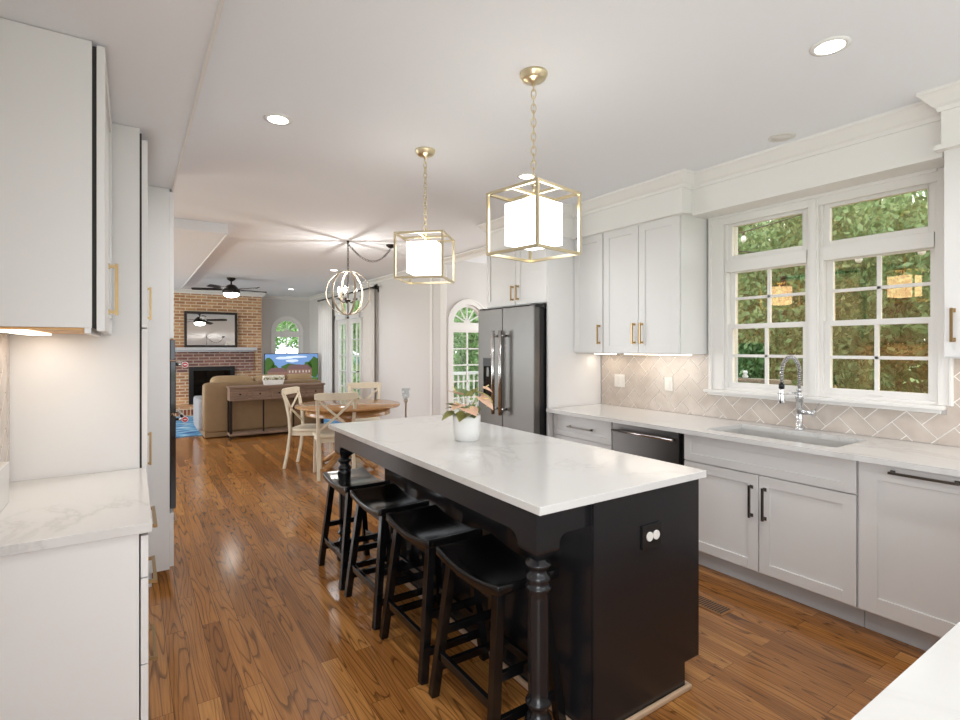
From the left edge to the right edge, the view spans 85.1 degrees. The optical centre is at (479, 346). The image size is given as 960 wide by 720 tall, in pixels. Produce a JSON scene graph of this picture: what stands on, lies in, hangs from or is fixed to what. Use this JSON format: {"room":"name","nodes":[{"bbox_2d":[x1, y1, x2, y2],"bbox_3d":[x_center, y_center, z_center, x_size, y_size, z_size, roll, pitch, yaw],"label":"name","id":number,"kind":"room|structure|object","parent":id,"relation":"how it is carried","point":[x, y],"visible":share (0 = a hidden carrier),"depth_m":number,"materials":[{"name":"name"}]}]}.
{"room":"kitchen","nodes":[
{"label":"kitchen","id":0,"kind":"room"},
{"bbox_2d":[0,0,218,191],"bbox_3d":[-0.615,-1.110,0.744,0.620,0.280,6.920,0,0,-34],"label":"soffit","id":1,"kind":"structure","parent":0,"point":[156,50],"depth_m":1.70,"materials":[{"name":"white paint"}]},
{"bbox_2d":[171,0,224,191],"bbox_3d":[-0.358,-0.968,0.915,0.011,0.011,6.920,0,0,-34],"label":"trim","id":2,"kind":"structure","parent":1,"relation":"attached to","point":[221,2],"depth_m":1.88,"materials":[{"name":"paint"}]},
{"bbox_2d":[174,218,227,289],"bbox_3d":[-5.886,-1.200,6.869,3.815,0.100,6.240,0,0,-34],"label":"ceiling","id":3,"kind":"structure","parent":0,"point":[194,240],"depth_m":5.82,"materials":[{"name":"white paint"}]},
{"bbox_2d":[180,233,227,289],"bbox_3d":[-4.301,-1.148,7.922,0.015,0.012,6.245,0,0,-34],"label":"trim","id":4,"kind":"structure","parent":3,"relation":"attached to","point":[226,235],"depth_m":6.69,"materials":[{"name":"paint"}]},
{"bbox_2d":[262,299,308,374],"bbox_3d":[-7.132,0.100,11.560,6.940,2.700,0.150,0,0,-34],"label":"wall","id":5,"kind":"structure","parent":0,"point":[272,309],"depth_m":12.93,"materials":[{"name":"white paint"}]},
{"bbox_2d":[174,289,308,300],"bbox_3d":[-5.705,-1.210,12.140,3.560,0.080,0.466,0,0,-34],"label":"trim","id":6,"kind":"structure","parent":5,"relation":"attached to","point":[264,296],"depth_m":12.12,"materials":[{"name":"paint"}]},
{"bbox_2d":[271,316,302,353],"bbox_3d":[-4.815,-0.004,13.043,0.776,1.508,0.110,0,0,-34],"label":"window","id":7,"kind":"structure","parent":5,"relation":"in","point":[274,333],"depth_m":13.04,"materials":[{"name":"paint"}]},
{"bbox_2d":[275,337,297,352],"bbox_3d":[-4.824,0.215,13.055,0.556,0.910,0.020,0,0,-34],"label":"grille","id":8,"kind":"object","parent":7,"relation":"attached to","point":[286,346],"depth_m":13.04,"materials":[{"name":"paint"}]},
{"bbox_2d":[277,321,296,330],"bbox_3d":[-4.826,-0.514,13.059,0.488,0.268,0.020,0,0,-34],"label":"grille","id":9,"kind":"object","parent":7,"relation":"attached to","point":[278,322],"depth_m":13.06,"materials":[{"name":"paint"}]},
{"bbox_2d":[309,274,439,419],"bbox_3d":[-2.378,0.100,10.430,0.082,2.700,7.000,0,0,-34],"label":"wall","id":10,"kind":"structure","parent":0,"point":[403,308],"depth_m":8.57,"materials":[{"name":"white paint"}]},
{"bbox_2d":[338,320,345,392],"bbox_3d":[-2.948,0.425,11.325,0.045,2.013,0.680,0,0,-34],"label":"door","id":11,"kind":"structure","parent":10,"relation":"in","point":[340,322],"depth_m":11.52,"materials":[{"name":"paint"}]},
{"bbox_2d":[340,324,345,391],"bbox_3d":[-2.948,0.352,11.325,0.025,1.675,0.490,0,0,-34],"label":"grille","id":12,"kind":"object","parent":11,"relation":"attached to","point":[343,339],"depth_m":11.32,"materials":[{"name":"paint"}]},
{"bbox_2d":[317,285,378,301],"bbox_3d":[-2.818,-1.055,10.894,0.136,0.110,3.540,0,0,-34],"label":"curtain rod","id":13,"kind":"object","parent":10,"relation":"attached to","point":[374,286],"visible":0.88,"depth_m":10.14,"materials":[{"name":"brown metal"}]},
{"bbox_2d":[318,299,331,392],"bbox_3d":[-3.537,0.190,11.895,0.068,2.480,0.988,0,0,-34],"label":"curtain","id":14,"kind":"object","parent":13,"relation":"hanging from","point":[324,310],"visible":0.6,"depth_m":11.81,"materials":[{"name":"fabric"}]},
{"bbox_2d":[363,289,374,398],"bbox_3d":[-2.069,0.190,9.690,0.068,2.480,0.474,0,0,-34],"label":"curtain","id":15,"kind":"object","parent":13,"relation":"hanging from","point":[368,311],"visible":0.75,"depth_m":9.64,"materials":[{"name":"fabric"}]},
{"bbox_2d":[349,318,358,391],"bbox_3d":[-2.544,0.425,10.668,0.101,2.013,0.740,0,0,-34],"label":"door","id":16,"kind":"structure","parent":10,"relation":"in","point":[355,320],"depth_m":10.91,"materials":[{"name":"paint"}]},
{"bbox_2d":[333,284,377,398],"bbox_3d":[-2.538,0.150,10.684,0.142,2.600,2.500,0,0,-34],"label":"trim","id":17,"kind":"structure","parent":10,"relation":"attached to","point":[336,317],"depth_m":10.65,"materials":[{"name":"paint"}]},
{"bbox_2d":[308,246,485,299],"bbox_3d":[-1.891,-1.215,9.511,0.126,0.070,9.070,0,0,-34],"label":"trim","id":18,"kind":"structure","parent":10,"relation":"attached to","point":[481,250],"depth_m":8.73,"materials":[{"name":"paint"}]},
{"bbox_2d":[430,265,446,415],"bbox_3d":[-0.620,0.135,7.697,0.020,2.630,0.500,0,0,-34],"label":"trim","id":19,"kind":"structure","parent":10,"relation":"attached to","point":[443,287],"depth_m":7.56,"materials":[{"name":"paint"}]},
{"bbox_2d":[447,261,486,410],"bbox_3d":[0.253,0.100,8.066,1.838,2.700,0.152,0,0,-34],"label":"wall","id":20,"kind":"structure","parent":0,"point":[470,277],"depth_m":7.67,"materials":[{"name":"white paint"}]},
{"bbox_2d":[448,299,484,415],"bbox_3d":[-0.183,0.316,7.717,0.716,2.028,0.110,0,0,-34],"label":"window","id":21,"kind":"structure","parent":20,"relation":"in","point":[466,326],"depth_m":7.63,"materials":[{"name":"paint"}]},
{"bbox_2d":[453,332,477,405],"bbox_3d":[-0.191,0.520,7.730,0.496,1.460,0.020,0,0,-34],"label":"grille","id":22,"kind":"object","parent":21,"relation":"attached to","point":[466,348],"depth_m":7.72,"materials":[{"name":"paint"}]},
{"bbox_2d":[455,307,477,322],"bbox_3d":[-0.194,-0.469,7.734,0.436,0.238,0.020,0,0,-34],"label":"grille","id":23,"kind":"object","parent":21,"relation":"attached to","point":[466,320],"depth_m":7.73,"materials":[{"name":"paint"}]},
{"bbox_2d":[148,415,925,719],"bbox_3d":[-1.994,1.500,5.340,8.600,0.100,16.100,0,0,-34],"label":"floor","id":24,"kind":"structure","parent":0,"point":[247,620],"depth_m":2.62,"materials":[{"name":"brown wood"}]},
{"bbox_2d":[0,506,156,719],"bbox_3d":[-1.426,1.008,1.845,0.481,0.884,0.858,0,0,-34],"label":"base cabinet","id":25,"kind":"object","parent":24,"relation":"on","point":[74,628],"visible":0.75,"depth_m":1.51,"materials":[{"name":"paint"}]},
{"bbox_2d":[0,467,151,556],"bbox_3d":[-1.433,0.551,1.833,0.458,0.030,0.875,0,0,-34],"label":"countertop","id":26,"kind":"structure","parent":25,"relation":"on","point":[54,512],"depth_m":1.70,"materials":[{"name":"white stone"}]},
{"bbox_2d":[0,461,8,512],"bbox_3d":[-1.501,0.465,1.574,0.050,0.140,0.515,0,0,-34],"label":"quartz upstand","id":27,"kind":"object","parent":26,"relation":"on","point":[4,466],"visible":1,"depth_m":1.73,"materials":[{"name":"stone"}]},
{"bbox_2d":[9,123,150,481],"bbox_3d":[-1.924,0.241,2.610,0.499,2.418,0.953,0,0,-34],"label":"pantry cabinet","id":28,"kind":"object","parent":24,"relation":"on","point":[79,402],"visible":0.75,"depth_m":2.25,"materials":[{"name":"paint"}]},
{"bbox_2d":[147,186,176,586],"bbox_3d":[-2.319,0.241,3.341,0.653,2.418,0.688,0,0,-34],"label":"tall cabinet","id":29,"kind":"object","parent":24,"relation":"on","point":[160,328],"visible":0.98,"depth_m":3.18,"materials":[{"name":"paint"}]},
{"bbox_2d":[170,340,187,508],"bbox_3d":[-2.278,0.485,3.368,0.661,1.060,0.662,0,0,-34],"label":"wall oven","id":30,"kind":"object","parent":29,"relation":"in","point":[173,364],"visible":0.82,"depth_m":3.23,"materials":[{"name":"black metal"}]},
{"bbox_2d":[170,293,261,415],"bbox_3d":[-6.244,0.110,11.471,2.760,2.680,0.978,0,0,-34],"label":"fireplace","id":31,"kind":"object","parent":24,"relation":"on","point":[204,363],"visible":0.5,"depth_m":11.70,"materials":[{"name":"beige brick"}]},
{"bbox_2d":[184,311,237,346],"bbox_3d":[-5.990,-0.381,11.659,1.060,0.796,0.080,0,0,-34],"label":"mirror","id":32,"kind":"object","parent":31,"relation":"on","point":[201,329],"visible":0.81,"depth_m":11.65,"materials":[{"name":"black mirror"}]},
{"bbox_2d":[175,347,256,351],"bbox_3d":[-6.090,0.065,11.538,2.150,0.100,0.238,0,0,-34],"label":"mantel shelf","id":33,"kind":"object","parent":31,"relation":"attached to","point":[177,349],"depth_m":11.59,"materials":[{"name":"paint"}]},
{"bbox_2d":[176,416,340,437],"bbox_3d":[-4.839,1.442,9.975,3.600,0.013,2.730,0,0,-34],"label":"area rug","id":34,"kind":"object","parent":24,"relation":"on","point":[183,429],"visible":0.02,"depth_m":9.18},
{"bbox_2d":[193,373,321,437],"bbox_3d":[-3.855,0.958,9.129,1.960,0.955,1.030,0,0,-34],"label":"sofa","id":35,"kind":"object","parent":34,"relation":"on","point":[209,408],"visible":0.67,"depth_m":8.55,"materials":[{"name":"beige leather"}]},
{"bbox_2d":[210,375,252,381],"bbox_3d":[-4.152,0.748,8.745,0.660,0.535,0.280,0,0,-34],"label":"cushion","id":36,"kind":"object","parent":35,"relation":"on","point":[231,378],"depth_m":8.63,"materials":[{"name":"fabric"}]},
{"bbox_2d":[253,374,284,380],"bbox_3d":[-3.657,0.748,9.074,0.510,0.535,0.280,0,0,-34],"label":"cushion","id":37,"kind":"object","parent":35,"relation":"on","point":[258,377],"depth_m":8.91,"materials":[{"name":"fabric"}]},
{"bbox_2d":[285,373,311,379],"bbox_3d":[-3.249,0.748,9.346,0.450,0.535,0.280,0,0,-34],"label":"cushion","id":38,"kind":"object","parent":35,"relation":"on","point":[301,376],"depth_m":9.23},
{"bbox_3d":[-4.284,1.135,11.775,1.200,0.600,0.449,0,0,-34],"label":"tv stand","id":39,"kind":"object","parent":34,"relation":"on","visible":0},
{"bbox_2d":[264,353,317,379],"bbox_3d":[-4.200,0.492,11.668,1.160,0.684,0.200,0,0,-34],"label":"television","id":40,"kind":"object","parent":39,"relation":"on","point":[284,364],"visible":0.63,"depth_m":11.64,"materials":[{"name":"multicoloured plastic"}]},
{"bbox_2d":[226,382,324,439],"bbox_3d":[-3.350,1.038,8.641,1.510,0.825,0.302,0,0,-34],"label":"console table","id":41,"kind":"object","parent":24,"relation":"on","point":[237,392],"visible":0.81,"depth_m":8.42,"materials":[{"name":"brown wood"}]},
{"bbox_2d":[227,427,287,436],"bbox_3d":[-3.356,1.383,8.650,1.470,0.035,0.260,0,0,-34],"label":"shelf","id":42,"kind":"object","parent":41,"relation":"attached to","point":[274,430],"depth_m":8.41,"materials":[{"name":"wood"}]},
{"bbox_2d":[262,375,284,384],"bbox_3d":[-3.401,0.548,8.609,0.354,0.153,0.138,0,0,-34],"label":"flower box","id":43,"kind":"object","parent":41,"relation":"on","point":[272,379],"visible":1,"depth_m":8.57,"materials":[{"name":"white ceramic"}]},
{"bbox_2d":[282,386,332,468],"bbox_3d":[-2.106,0.976,6.395,0.508,0.952,0.470,0,0,4],"label":"dining chair","id":44,"kind":"object","parent":24,"relation":"on","point":[301,430],"visible":0.84,"depth_m":6.23,"materials":[{"name":"beige paint"}]},
{"bbox_2d":[312,392,358,481],"bbox_3d":[-1.648,0.976,5.897,0.470,0.952,0.508,0,0,-24],"label":"dining chair","id":45,"kind":"object","parent":24,"relation":"on","point":[320,435],"visible":0.79,"depth_m":5.70,"materials":[{"name":"beige paint"}]},
{"bbox_2d":[295,399,399,471],"bbox_3d":[-1.597,1.071,6.349,1.240,0.754,1.240,0,0,-34],"label":"dining table","id":46,"kind":"object","parent":24,"relation":"on","point":[366,408],"visible":0.6,"depth_m":6.07,"materials":[{"name":"brown wood"}]},
{"bbox_2d":[318,467,390,590],"bbox_3d":[-0.806,1.145,3.385,0.356,0.616,0.460,0,0,-34],"label":"stool","id":47,"kind":"object","parent":24,"relation":"on","point":[358,478],"visible":0.82,"depth_m":3.33,"materials":[{"name":"black paint"}]},
{"bbox_2d":[347,382,381,421],"bbox_3d":[-1.570,0.976,7.082,0.470,0.952,0.508,0,0,-12],"label":"dining chair","id":48,"kind":"object","parent":24,"relation":"on","point":[350,386],"visible":0.38,"depth_m":7.29,"materials":[{"name":"beige paint"}]},
{"bbox_2d":[344,483,434,629],"bbox_3d":[-0.518,1.145,2.953,0.356,0.616,0.460,0,0,-34],"label":"stool","id":49,"kind":"object","parent":24,"relation":"on","point":[377,501],"visible":0.78,"depth_m":2.88,"materials":[{"name":"black paint"}]},
{"bbox_2d":[379,504,488,684],"bbox_3d":[-0.230,1.145,2.520,0.356,0.616,0.460,0,0,-34],"label":"stool","id":50,"kind":"object","parent":24,"relation":"on","point":[427,528],"visible":0.95,"depth_m":2.44,"materials":[{"name":"black paint"}]},
{"bbox_2d":[428,533,565,719],"bbox_3d":[0.058,1.145,2.087,0.356,0.616,0.460,0,0,-34],"label":"stool","id":51,"kind":"object","parent":24,"relation":"on","point":[484,562],"visible":0.88,"depth_m":2.03,"materials":[{"name":"black paint"}]},
{"bbox_2d":[478,303,546,435],"bbox_3d":[0.502,0.537,5.054,0.841,1.825,0.873,0,0,-34],"label":"refrigerator","id":52,"kind":"object","parent":24,"relation":"on","point":[512,341],"visible":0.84,"depth_m":4.74,"materials":[{"name":"grey metal"}]},
{"bbox_2d":[334,431,698,719],"bbox_3d":[0.001,1.008,2.933,0.948,0.884,2.195,0,0,-34],"label":"kitchen island","id":53,"kind":"object","parent":24,"relation":"on","point":[625,617],"visible":0.49,"depth_m":2.05,"materials":[{"name":"paint"}]},
{"bbox_2d":[328,415,706,515],"bbox_3d":[-0.035,0.551,2.944,0.940,0.030,2.260,0,0,-34],"label":"island countertop","id":54,"kind":"structure","parent":53,"relation":"on","point":[540,475],"depth_m":2.40,"materials":[{"name":"white stone"}]},
{"bbox_2d":[442,385,492,441],"bbox_3d":[-0.065,0.378,3.004,0.287,0.316,0.277,0,0,-34],"label":"anthurium","id":55,"kind":"object","parent":54,"relation":"on","point":[466,422],"visible":1,"depth_m":2.94,"materials":[{"name":"white ceramic"}]},
{"bbox_2d":[451,403,466,409],"bbox_3d":[-0.125,0.335,2.906,0.079,0.033,0.116,0,0,-34],"label":"flower","id":56,"kind":"object","parent":55,"relation":"on","point":[455,405],"depth_m":2.91,"materials":[{"name":"pink plant"}]},
{"bbox_2d":[453,414,480,441],"bbox_3d":[-0.076,0.463,3.001,0.159,0.145,0.159,0,0,-34],"label":"pot","id":57,"kind":"object","parent":55,"relation":"on","point":[466,429],"depth_m":2.94,"materials":[{"name":"white ceramic"}]},
{"bbox_2d":[460,406,478,415],"bbox_3d":[-0.057,0.359,2.896,0.138,0.047,0.089,0,0,-34],"label":"flower","id":58,"kind":"object","parent":55,"relation":"on","point":[473,410],"depth_m":2.90,"materials":[{"name":"pink plant"}]},
{"bbox_2d":[475,394,492,409],"bbox_3d":[0.032,0.316,2.961,0.093,0.087,0.166,0,0,21],"label":"flower","id":59,"kind":"object","parent":55,"relation":"on","point":[484,398],"depth_m":2.98,"materials":[{"name":"pink plant"}]},
{"bbox_2d":[641,521,661,550],"bbox_3d":[0.686,0.755,2.085,0.118,0.094,0.012,0,0,-34],"label":"electrical outlet","id":60,"kind":"object","parent":53,"relation":"attached to","point":[651,534],"visible":1,"depth_m":2.08,"materials":[{"name":"black plastic"}]},
{"bbox_2d":[487,237,600,436],"bbox_3d":[0.584,0.238,5.112,0.702,2.424,0.938,0,0,-34],"label":"refrigerator surround","id":61,"kind":"object","parent":24,"relation":"on","point":[573,378],"visible":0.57,"depth_m":4.69,"materials":[{"name":"paint"}]},
{"bbox_2d":[553,413,612,449],"bbox_3d":[1.063,1.008,4.447,0.641,0.884,0.672,0,0,-34],"label":"base cabinet","id":62,"kind":"object","parent":24,"relation":"on","point":[597,433],"visible":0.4,"depth_m":4.26,"materials":[{"name":"paint"}]},
{"bbox_2d":[611,423,685,465],"bbox_3d":[1.414,1.008,3.903,0.661,0.884,0.618,0,0,-34],"label":"dishwasher","id":63,"kind":"object","parent":24,"relation":"on","point":[667,446],"visible":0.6,"depth_m":3.71,"materials":[{"name":"black metal"}]},
{"bbox_2d":[699,594,733,615],"bbox_3d":[1.283,1.448,2.945,0.120,0.004,0.240,0,0,-34],"label":"floor vent","id":64,"kind":"object","parent":24,"relation":"in","point":[713,606],"visible":0.77,"depth_m":2.91,"materials":[{"name":"brown wood"}]},
{"bbox_2d":[684,434,864,626],"bbox_3d":[1.874,1.008,3.229,0.641,0.884,1.002,0,0,-34],"label":"base cabinet","id":65,"kind":"object","parent":24,"relation":"on","point":[785,523],"visible":0.84,"depth_m":2.97,"materials":[{"name":"paint"}]},
{"bbox_2d":[859,461,959,650],"bbox_3d":[2.323,1.008,2.555,0.641,0.884,0.609,0,0,-34],"label":"dishwasher","id":66,"kind":"object","parent":24,"relation":"on","point":[909,520],"visible":0.88,"depth_m":2.49,"materials":[{"name":"paint"}]},
{"bbox_3d":[1.721,1.008,1.286,3.050,0.884,0.833,0,0,-34],"label":"cabinet","id":67,"kind":"object","parent":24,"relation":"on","visible":0},
{"bbox_2d":[546,404,959,719],"bbox_3d":[0.915,0.551,2.465,3.096,0.030,3.810,0,0,-34],"label":"countertop","id":68,"kind":"structure","parent":67,"relation":"on","point":[929,689],"depth_m":2.60,"materials":[{"name":"white stone"}]},
{"bbox_2d":[723,428,853,447],"bbox_3d":[1.852,0.672,3.204,0.439,0.212,0.782,0,0,-34],"label":"sink","id":69,"kind":"object","parent":68,"relation":"in","point":[809,440],"visible":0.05,"depth_m":3.36,"materials":[{"name":"metal"}]},
{"bbox_2d":[777,355,819,430],"bbox_3d":[1.995,0.294,3.276,0.278,0.484,0.148,0,0,-34],"label":"kitchen faucet","id":70,"kind":"object","parent":68,"relation":"on","point":[799,396],"visible":1,"depth_m":3.34,"materials":[{"name":"silver metal"}]},
{"bbox_2d":[174,0,959,296],"bbox_3d":[-1.994,-1.300,5.340,8.600,0.100,16.100,0,0,-34],"label":"ceiling","id":71,"kind":"structure","parent":0,"point":[633,92],"depth_m":2.63,"materials":[{"name":"white paint"}]},
{"bbox_2d":[191,277,266,297],"bbox_3d":[-4.530,-1.070,9.532,1.265,0.360,1.230,0,0,-34],"label":"ceiling fan","id":72,"kind":"object","parent":71,"relation":"hanging from","point":[231,291],"visible":1,"depth_m":9.39,"materials":[{"name":"brown metal"}]},
{"bbox_2d":[264,113,291,124],"bbox_3d":[-1.109,-1.246,2.869,0.146,0.007,0.146,0,0,-34],"label":"recessed light","id":73,"kind":"object","parent":71,"relation":"in","point":[274,118],"visible":1,"depth_m":2.86,"materials":[{"name":"plastic"}]},
{"bbox_2d":[268,116,287,123],"bbox_3d":[-1.109,-1.246,2.869,0.110,0.003,0.110,0,0,-34],"label":"diffuser","id":74,"kind":"object","parent":73,"relation":"attached to","point":[271,119],"depth_m":2.86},
{"bbox_2d":[325,241,393,318],"bbox_3d":[-1.415,-0.789,6.200,0.818,0.921,0.486,0,0,-7],"label":"globe chandelier","id":75,"kind":"object","parent":71,"relation":"hanging from","point":[347,300],"visible":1,"depth_m":6.18,"materials":[{"name":"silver metal"}]},
{"bbox_2d":[394,147,454,283],"bbox_3d":[-0.348,-0.834,3.330,0.313,0.832,0.313,0,0,10],"label":"pendant light","id":76,"kind":"object","parent":71,"relation":"hanging from","point":[424,259],"visible":1,"depth_m":3.25,"materials":[{"name":"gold metal"}]},
{"bbox_2d":[517,173,536,179],"bbox_3d":[0.344,-1.246,3.828,0.146,0.007,0.146,0,0,-34],"label":"recessed light","id":77,"kind":"object","parent":71,"relation":"in","point":[525,176],"visible":0.91,"depth_m":3.82,"materials":[{"name":"plastic"}]},
{"bbox_2d":[486,66,580,262],"bbox_3d":[0.245,-0.834,2.392,0.308,0.832,0.308,0,0,-44],"label":"pendant light","id":78,"kind":"object","parent":71,"relation":"hanging from","point":[532,223],"visible":1,"depth_m":2.35,"materials":[{"name":"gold metal"}]},
{"bbox_2d":[490,107,959,250],"bbox_3d":[1.738,-1.113,3.452,0.640,0.275,5.020,0,0,-34],"label":"soffit","id":79,"kind":"object","parent":71,"relation":"attached to","point":[920,141],"depth_m":3.27,"materials":[{"name":"paint"}]},
{"bbox_2d":[571,139,959,239],"bbox_3d":[1.954,-0.971,3.133,0.175,0.031,3.850,0,0,-34],"label":"trim","id":80,"kind":"structure","parent":79,"relation":"attached to","point":[940,148],"depth_m":3.17,"materials":[{"name":"paint"}]},
{"bbox_2d":[768,132,795,141],"bbox_3d":[1.800,-1.246,3.116,0.146,0.007,0.146,0,0,-34],"label":"recessed light","id":81,"kind":"object","parent":71,"relation":"in","point":[785,136],"visible":1,"depth_m":3.11,"materials":[{"name":"plastic"}]},
{"bbox_2d":[772,134,791,140],"bbox_3d":[1.800,-1.246,3.116,0.110,0.003,0.110,0,0,-34],"label":"diffuser","id":82,"kind":"object","parent":81,"relation":"attached to","point":[777,137],"depth_m":3.11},
{"bbox_2d":[809,36,851,56],"bbox_3d":[1.455,-1.246,2.172,0.146,0.007,0.146,0,0,-34],"label":"recessed light","id":83,"kind":"object","parent":71,"relation":"in","point":[832,45],"visible":1,"depth_m":2.17,"materials":[{"name":"plastic"}]},
{"bbox_2d":[815,40,845,53],"bbox_3d":[1.455,-1.246,2.172,0.110,0.003,0.110,0,0,-34],"label":"diffuser","id":84,"kind":"object","parent":83,"relation":"attached to","point":[823,46],"depth_m":2.17,"materials":[{"name":"plastic"}]},
{"bbox_2d":[601,227,955,446],"bbox_3d":[2.598,0.100,2.901,0.180,2.700,6.950,0,0,-34],"label":"wall","id":85,"kind":"structure","parent":0,"point":[736,228],"depth_m":3.98,"materials":[{"name":"white paint"}]},
{"bbox_2d":[574,233,604,353],"bbox_3d":[1.078,-0.454,4.665,0.390,1.043,0.348,0,0,-34],"label":"upper cabinet","id":86,"kind":"object","parent":85,"relation":"attached to","point":[588,266],"visible":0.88,"depth_m":4.57,"materials":[{"name":"paint"}]},
{"bbox_2d":[604,214,707,355],"bbox_3d":[1.382,-0.454,4.209,0.390,1.043,0.740,0,0,-34],"label":"upper cabinet","id":87,"kind":"object","parent":85,"relation":"attached to","point":[656,272],"visible":1,"depth_m":4.00,"materials":[{"name":"paint"}]},
{"bbox_2d":[478,80,959,233],"bbox_3d":[1.631,-1.200,3.546,0.715,0.100,4.895,0,0,-34],"label":"trim","id":88,"kind":"structure","parent":85,"relation":"attached to","point":[934,101],"depth_m":3.23,"materials":[{"name":"paint"}]},
{"bbox_2d":[602,354,959,446],"bbox_3d":[2.009,0.298,3.613,0.009,0.472,3.108,0,0,-34],"label":"tile backsplash","id":89,"kind":"structure","parent":85,"relation":"attached to","point":[645,375],"depth_m":3.82,"materials":[{"name":"tile"}]},
{"bbox_2d":[614,374,624,386],"bbox_3d":[1.260,0.305,4.720,0.010,0.116,0.120,0,0,-34],"label":"electrical outlet","id":90,"kind":"object","parent":89,"relation":"attached to","point":[619,379],"visible":1,"depth_m":4.72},
{"bbox_2d":[665,377,672,390],"bbox_3d":[1.548,0.305,4.288,0.010,0.116,0.078,0,0,-34],"label":"electrical outlet","id":91,"kind":"object","parent":89,"relation":"attached to","point":[668,380],"visible":1,"depth_m":4.28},
{"bbox_2d":[703,167,953,413],"bbox_3d":[2.166,-0.306,3.419,0.165,1.343,1.448,0,0,-34],"label":"window","id":92,"kind":"structure","parent":85,"relation":"in","point":[818,253],"depth_m":3.35,"materials":[{"name":"paint"}]},
{"bbox_2d":[944,147,959,358],"bbox_3d":[2.587,-0.454,2.400,0.390,1.043,0.628,0,0,-34],"label":"upper cabinet","id":93,"kind":"object","parent":85,"relation":"attached to","point":[952,156],"visible":0.99,"depth_m":2.54,"materials":[{"name":"paint"}]},
{"bbox_3d":[-0.958,0.100,0.564,0.150,2.700,7.000,0,0,-34],"label":"wall","id":94,"kind":"structure","parent":0,"visible":0},
{"bbox_2d":[0,333,9,481],"bbox_3d":[-1.628,0.242,1.712,0.006,0.584,0.855,0,0,-34],"label":"tile backsplash","id":95,"kind":"structure","parent":94,"relation":"attached to","point":[4,338],"depth_m":2.00,"materials":[{"name":"tile"}]},
{"bbox_2d":[0,18,117,336],"bbox_3d":[-1.520,-0.505,1.879,0.363,0.926,0.692,0,0,-34],"label":"upper cabinet","id":96,"kind":"object","parent":94,"relation":"attached to","point":[56,266],"visible":1,"depth_m":1.60,"materials":[{"name":"paint"}]},
{"bbox_2d":[0,329,50,334],"bbox_3d":[-1.589,-0.049,1.837,0.070,0.008,0.580,0,0,-34],"label":"light","id":97,"kind":"object","parent":96,"relation":"on","point":[14,331],"depth_m":1.66,"materials":[{"name":"plastic"}]},
{"label":"outside","id":98,"kind":"structure","parent":0,"visible":0},
{"bbox_2d":[341,355,922,401],"bbox_3d":[13.909,2.600,69.329,220.000,0.100,220.000,0,0,-34],"label":"ground","id":99,"kind":"structure","parent":98,"point":[911,379],"depth_m":40.63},
{"bbox_2d":[276,321,345,392],"bbox_3d":[-5.856,-0.078,18.632,2.523,5.366,3.533,0,0,31],"label":"leafy tree","id":100,"kind":"object","parent":99,"relation":"on","point":[291,340],"visible":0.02,"depth_m":17.49,"materials":[{"name":"green plant"}]},
{"bbox_2d":[341,301,358,398],"bbox_3d":[-2.778,-0.078,15.265,2.523,5.366,3.533,0,0,31],"label":"leafy tree","id":101,"kind":"object","parent":99,"relation":"on","point":[356,302],"visible":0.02,"depth_m":14.64,"materials":[{"name":"green plant"}]},
{"bbox_2d":[453,307,477,401],"bbox_3d":[-0.221,-0.078,17.210,3.533,5.366,2.523,0,0,31],"label":"leafy tree","id":102,"kind":"object","parent":99,"relation":"on","point":[459,338],"visible":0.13,"depth_m":16.59,"materials":[{"name":"green plant"}]},
{"bbox_2d":[738,222,781,253],"bbox_3d":[6.454,-0.924,14.601,3.313,7.089,3.990,0,0,-43],"label":"leafy tree","id":103,"kind":"object","parent":99,"relation":"on","point":[747,227],"visible":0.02,"depth_m":12.93,"materials":[{"name":"green plant"}]},
{"bbox_2d":[738,377,790,384],"bbox_3d":[2.687,1.450,6.204,0.150,2.200,1.850,0,0,-34],"label":"deck railing","id":104,"kind":"object","parent":99,"relation":"on","point":[751,380],"visible":0.14,"depth_m":5.59,"materials":[{"name":"wood"}]},
{"bbox_2d":[738,200,905,391],"bbox_3d":[5.057,-0.122,8.511,2.548,5.453,3.069,0,0,-43],"label":"leafy tree","id":105,"kind":"object","parent":99,"relation":"on","point":[782,341],"visible":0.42,"depth_m":7.87,"materials":[{"name":"green plant"}]},
{"bbox_2d":[738,324,927,392],"bbox_3d":[6.392,1.094,9.661,0.433,3.197,10.158,0,0,-34],"label":"hedge","id":106,"kind":"object","parent":99,"relation":"on","point":[900,372],"visible":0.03,"depth_m":8.69,"materials":[{"name":"green plant"}]},
{"bbox_2d":[800,189,929,386],"bbox_3d":[8.455,-0.924,10.824,3.313,7.089,3.990,0,0,-43],"label":"leafy tree","id":107,"kind":"object","parent":99,"relation":"on","point":[910,215],"visible":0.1,"depth_m":10.08,"materials":[{"name":"green plant"}]},
{"bbox_2d":[903,202,929,330],"bbox_3d":[6.300,-0.122,5.728,3.069,5.453,2.548,0,0,-43],"label":"leafy tree","id":108,"kind":"object","parent":99,"relation":"on","point":[922,263],"visible":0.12,"depth_m":5.91,"materials":[{"name":"green plant"}]},
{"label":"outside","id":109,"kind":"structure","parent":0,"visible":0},
{"bbox_2d":[454,399,477,412],"bbox_3d":[-0.481,1.615,11.513,4.040,0.170,6.300,0,0,-34],"label":"floor","id":110,"kind":"structure","parent":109,"point":[455,401],"depth_m":14.21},
{"bbox_2d":[453,371,477,413],"bbox_3d":[-0.274,1.000,11.111,3.940,1.060,0.100,0,0,-34],"label":"deck railing","id":111,"kind":"object","parent":110,"relation":"on","point":[469,372],"visible":0.06,"depth_m":11.06,"materials":[{"name":"wood"}]},
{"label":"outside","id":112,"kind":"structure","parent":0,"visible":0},
{"bbox_2d":[738,214,925,262],"bbox_3d":[2.994,-1.069,4.697,0.420,0.774,3.303,0,0,-34],"label":"string lights","id":113,"kind":"object","parent":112,"point":[743,238],"visible":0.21,"depth_m":5.07,"materials":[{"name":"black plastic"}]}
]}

